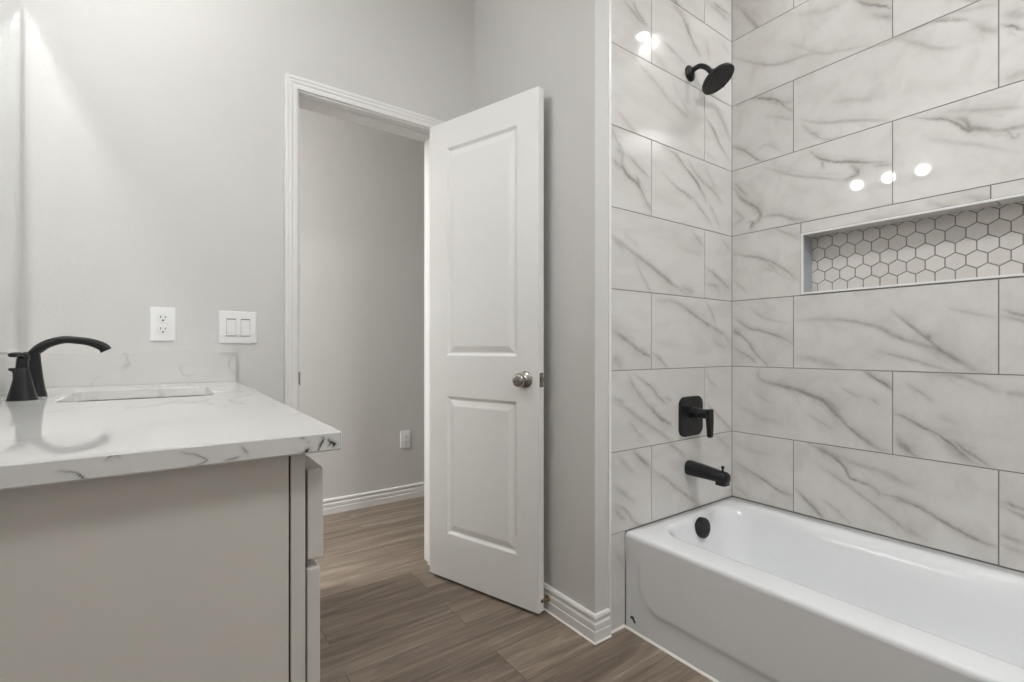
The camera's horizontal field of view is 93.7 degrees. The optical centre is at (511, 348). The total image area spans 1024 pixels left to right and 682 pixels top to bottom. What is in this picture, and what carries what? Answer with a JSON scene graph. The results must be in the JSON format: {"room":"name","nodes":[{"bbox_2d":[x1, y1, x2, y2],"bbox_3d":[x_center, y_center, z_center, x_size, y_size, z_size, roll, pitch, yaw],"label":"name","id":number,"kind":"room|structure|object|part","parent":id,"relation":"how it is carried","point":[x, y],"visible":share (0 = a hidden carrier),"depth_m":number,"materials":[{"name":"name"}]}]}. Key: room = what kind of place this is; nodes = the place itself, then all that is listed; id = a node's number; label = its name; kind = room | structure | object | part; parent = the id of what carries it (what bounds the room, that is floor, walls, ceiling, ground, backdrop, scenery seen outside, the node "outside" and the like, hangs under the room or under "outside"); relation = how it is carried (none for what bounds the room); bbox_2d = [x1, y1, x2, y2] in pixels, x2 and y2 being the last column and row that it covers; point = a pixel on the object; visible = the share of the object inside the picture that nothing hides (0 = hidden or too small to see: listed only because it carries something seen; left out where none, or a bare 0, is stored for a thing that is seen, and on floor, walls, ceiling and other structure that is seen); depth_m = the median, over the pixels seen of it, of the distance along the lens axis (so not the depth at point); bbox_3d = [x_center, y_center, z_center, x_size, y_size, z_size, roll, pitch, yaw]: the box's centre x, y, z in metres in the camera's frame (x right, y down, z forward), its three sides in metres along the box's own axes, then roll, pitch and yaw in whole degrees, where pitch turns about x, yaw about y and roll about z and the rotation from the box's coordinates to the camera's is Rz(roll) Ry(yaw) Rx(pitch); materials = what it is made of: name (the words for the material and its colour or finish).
{"room":"bathroom","nodes":[
{"label":"bathroom","id":0,"kind":"room"},
{"bbox_2d":[21,0,474,403],"bbox_3d":[-0.492,-0.349,2.230,5.000,2.765,0.133,0,0,-36],"label":"wall","id":1,"kind":"structure","parent":0,"point":[152,131],"depth_m":1.68,"materials":[{"name":"beige paint"}]},
{"bbox_2d":[0,353,16,395],"bbox_3d":[-1.083,0.066,0.909,0.018,0.106,1.322,0,0,-36],"label":"backsplash","id":2,"kind":"structure","parent":1,"relation":"attached to","point":[6,362],"depth_m":1.24,"materials":[{"name":"white stone"}]},
{"bbox_2d":[150,307,175,340],"bbox_3d":[-1.192,-0.083,1.640,0.072,0.116,0.009,0,0,-36],"label":"outlet","id":3,"kind":"object","parent":1,"relation":"attached to","point":[162,319],"visible":1,"depth_m":1.64,"materials":[{"name":"white plastic"}]},
{"bbox_2d":[157,326,168,333],"bbox_3d":[-1.191,-0.064,1.638,0.034,0.028,0.005,0,0,-36],"label":"receptacle","id":4,"kind":"object","parent":3,"relation":"attached to","point":[160,329],"depth_m":1.64,"materials":[{"name":"white plastic"}]},
{"bbox_2d":[157,314,168,322],"bbox_3d":[-1.191,-0.103,1.638,0.034,0.028,0.005,0,0,-36],"label":"receptacle","id":5,"kind":"object","parent":3,"relation":"attached to","point":[161,318],"depth_m":1.64,"materials":[{"name":"white plastic"}]},
{"bbox_2d":[219,311,256,343],"bbox_3d":[-1.009,-0.078,1.769,0.123,0.119,0.012,0,0,-36],"label":"light switch","id":6,"kind":"object","parent":1,"relation":"attached to","point":[235,327],"visible":1,"depth_m":1.77,"materials":[{"name":"white plastic"}]},
{"bbox_2d":[284,72,443,565],"bbox_3d":[-0.631,-0.016,2.119,0.708,2.100,0.152,0,0,-36],"label":"door frame","id":7,"kind":"structure","parent":1,"relation":"attached to","point":[292,83],"depth_m":1.96,"materials":[{"name":"white paint"}]},
{"bbox_2d":[430,86,543,613],"bbox_3d":[-0.128,0.006,2.035,0.615,2.032,0.157,0,0,36],"label":"door","id":8,"kind":"structure","parent":7,"relation":"in","point":[487,162],"depth_m":1.99,"materials":[{"name":"white wood"}]},
{"bbox_3d":[0.035,0.122,1.860,0.067,0.067,0.060,0,0,36],"label":"knob","id":9,"kind":"part","parent":8,"relation":"part of","materials":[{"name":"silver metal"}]},
{"bbox_3d":[0.114,0.122,1.861,0.002,0.056,0.025,0,0,36],"label":"latch plate","id":10,"kind":"part","parent":8,"relation":"part of","materials":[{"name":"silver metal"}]},
{"bbox_2d":[299,108,423,499],"bbox_3d":[-0.841,-0.349,2.716,5.000,2.765,1.065,0,0,-36],"label":"wall","id":11,"kind":"structure","parent":0,"point":[361,187],"depth_m":3.13,"materials":[{"name":"beige paint"}]},
{"bbox_2d":[323,482,423,515],"bbox_3d":[-1.077,0.987,3.046,4.800,0.094,0.015,0,0,-36],"label":"baseboard","id":12,"kind":"structure","parent":11,"relation":"attached to","point":[382,496],"depth_m":3.15,"materials":[{"name":"white paint"}]},
{"bbox_2d":[400,430,409,447],"bbox_3d":[-0.732,0.624,3.297,0.074,0.118,0.009,0,0,-36],"label":"outlet","id":13,"kind":"object","parent":11,"relation":"attached to","point":[404,435],"visible":1,"depth_m":3.29,"materials":[{"name":"white plastic"}]},
{"bbox_2d":[314,496,712,681],"bbox_3d":[0.134,1.084,1.357,5.000,0.100,4.550,0,0,-36],"label":"floor","id":14,"kind":"structure","parent":0,"point":[385,616],"depth_m":1.77,"materials":[{"name":"brown wood"}]},
{"bbox_2d":[0,454,322,681],"bbox_3d":[-0.876,0.591,1.073,0.546,0.886,1.294,0,0,-36],"label":"vanity cabinet","id":15,"kind":"object","parent":14,"relation":"on","point":[210,573],"visible":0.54,"depth_m":0.60,"materials":[{"name":"beige paint"}]},
{"bbox_2d":[0,381,341,489],"bbox_3d":[-0.860,0.132,1.067,0.564,0.027,1.326,0,0,-36],"label":"countertop","id":16,"kind":"structure","parent":15,"relation":"on","point":[54,438],"depth_m":0.68,"materials":[{"name":"white stone"}]},
{"bbox_2d":[5,336,110,400],"bbox_3d":[-1.175,0.043,1.173,0.232,0.151,0.220,0,0,-2],"label":"faucet","id":17,"kind":"object","parent":16,"relation":"on","point":[28,383],"visible":1,"depth_m":1.18,"materials":[{"name":"black metal"}]},
{"bbox_3d":[-1.216,0.083,1.171,0.020,0.072,0.020,0,0,-36],"label":"lift rod","id":18,"kind":"part","parent":17,"relation":"part of","materials":[{"name":"black metal"}]},
{"bbox_3d":[-1.120,0.019,1.091,0.018,0.022,0.054,0,0,-17],"label":"lever","id":19,"kind":"part","parent":17,"relation":"part of","materials":[{"name":"black metal"}]},
{"bbox_3d":[-1.129,0.068,1.107,0.054,0.101,0.054,0,0,-36],"label":"handle","id":20,"kind":"part","parent":17,"relation":"part of","materials":[{"name":"black metal"}]},
{"bbox_2d":[41,352,235,387],"bbox_3d":[-1.234,0.066,1.603,0.542,0.106,0.019,0,0,-36],"label":"side splash","id":21,"kind":"object","parent":16,"relation":"on","point":[59,369],"visible":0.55,"depth_m":1.59,"materials":[{"name":"white stone"}]},
{"bbox_2d":[77,395,206,401],"bbox_3d":[-0.983,0.216,1.279,0.351,0.141,0.398,0,0,-36],"label":"sink","id":22,"kind":"object","parent":16,"relation":"in","point":[193,395],"visible":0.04,"depth_m":1.42,"materials":[{"name":"white ceramic"}]},
{"bbox_3d":[-0.683,0.543,1.212,0.019,0.791,1.294,0,0,-36],"label":"frame","id":23,"kind":"part","parent":15,"relation":"part of","materials":[{"name":"beige paint"}]},
{"bbox_3d":[-0.412,0.621,0.871,0.018,0.602,0.422,0,0,-36],"label":"cabinet door","id":24,"kind":"part","parent":15,"relation":"part of","materials":[{"name":"beige paint"}]},
{"bbox_3d":[-0.410,0.241,0.873,0.022,0.131,0.422,0,0,-36],"label":"drawer","id":25,"kind":"part","parent":15,"relation":"part of","materials":[{"name":"beige paint"}]},
{"bbox_2d":[544,608,718,681],"bbox_3d":[0.559,1.030,1.444,0.172,0.007,2.328,0,0,-36],"label":"caulk line","id":26,"kind":"structure","parent":14,"relation":"on","point":[545,609],"depth_m":1.69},
{"bbox_2d":[625,497,1023,681],"bbox_3d":[1.152,0.857,1.375,0.753,0.352,1.523,0,0,-36],"label":"bathtub","id":27,"kind":"object","parent":14,"relation":"on","point":[738,590],"visible":1,"depth_m":1.50,"materials":[{"name":"white ceramic"}]},
{"bbox_2d":[475,0,731,630],"bbox_3d":[0.530,-0.349,2.374,1.170,2.765,0.824,0,0,-36],"label":"wall","id":28,"kind":"structure","parent":0,"point":[671,141],"depth_m":1.87,"materials":[{"name":"stone"}]},
{"bbox_2d":[541,595,549,602],"bbox_3d":[0.124,0.982,1.876,0.044,0.025,0.025,0,0,-36],"label":"door stop","id":29,"kind":"object","parent":28,"relation":"attached to","point":[547,598],"visible":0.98,"depth_m":1.88,"materials":[{"name":"gold metal"}]},
{"bbox_2d":[544,582,610,641],"bbox_3d":[0.079,0.987,2.043,0.080,0.094,0.836,0,0,-36],"label":"baseboard","id":30,"kind":"structure","parent":28,"relation":"attached to","point":[595,626],"depth_m":1.75,"materials":[{"name":"white paint"}]},
{"bbox_2d":[608,0,610,624],"bbox_3d":[0.354,-0.350,1.742,0.014,2.763,0.006,0,0,-36],"label":"edging","id":31,"kind":"object","parent":28,"relation":"attached to","point":[609,1],"visible":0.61,"depth_m":1.74,"materials":[{"name":"white metal"}]},
{"bbox_2d":[679,396,713,437],"bbox_3d":[0.780,0.284,1.988,0.160,0.166,0.096,0,0,-36],"label":"shower valve","id":32,"kind":"object","parent":28,"relation":"attached to","point":[692,413],"visible":1,"depth_m":1.99,"materials":[{"name":"black metal"}]},
{"bbox_3d":[0.804,0.305,1.957,0.038,0.116,0.018,0,0,-36],"label":"lever","id":33,"kind":"part","parent":32,"relation":"part of","materials":[{"name":"black metal"}]},
{"bbox_2d":[684,460,730,486],"bbox_3d":[0.795,0.502,1.950,0.062,0.074,0.174,0,0,-36],"label":"tub spout","id":34,"kind":"object","parent":28,"relation":"attached to","point":[722,478],"visible":1,"depth_m":1.93,"materials":[{"name":"black metal"}]},
{"bbox_2d":[685,62,734,94],"bbox_3d":[0.831,-1.129,1.987,0.156,0.126,0.168,0,0,-36],"label":"shower fixture","id":35,"kind":"object","parent":28,"relation":"attached to","point":[718,77],"visible":1,"depth_m":1.98,"materials":[{"name":"black metal"}]},
{"bbox_3d":[0.785,-1.159,1.998,0.101,0.052,0.027,0,0,31],"label":"arm","id":36,"kind":"part","parent":35,"relation":"part of","materials":[{"name":"black metal"}]},
{"bbox_2d":[732,0,1023,572],"bbox_3d":[1.497,-0.349,1.623,0.098,2.765,1.530,0,0,-36],"label":"wall","id":37,"kind":"structure","parent":0,"point":[878,145],"depth_m":1.75,"materials":[{"name":"tile"}]},
{"bbox_2d":[805,196,1023,237],"bbox_3d":[1.488,-0.347,1.646,0.086,0.251,0.881,0,0,-36],"label":"trim","id":38,"kind":"structure","parent":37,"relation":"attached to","point":[979,216],"depth_m":1.65,"materials":[{"name":"stone"}]},
{"bbox_3d":[-0.598,-0.349,0.114,0.120,2.765,3.182,0,0,-36],"label":"wall","id":39,"kind":"structure","parent":0,"visible":0},
{"bbox_2d":[0,0,20,352],"bbox_3d":[-1.089,-0.513,0.908,0.008,1.056,1.266,0,0,-36],"label":"mirror","id":40,"kind":"object","parent":39,"relation":"attached to","point":[10,10],"visible":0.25,"depth_m":1.33,"materials":[{"name":"silver glass"}]}
]}

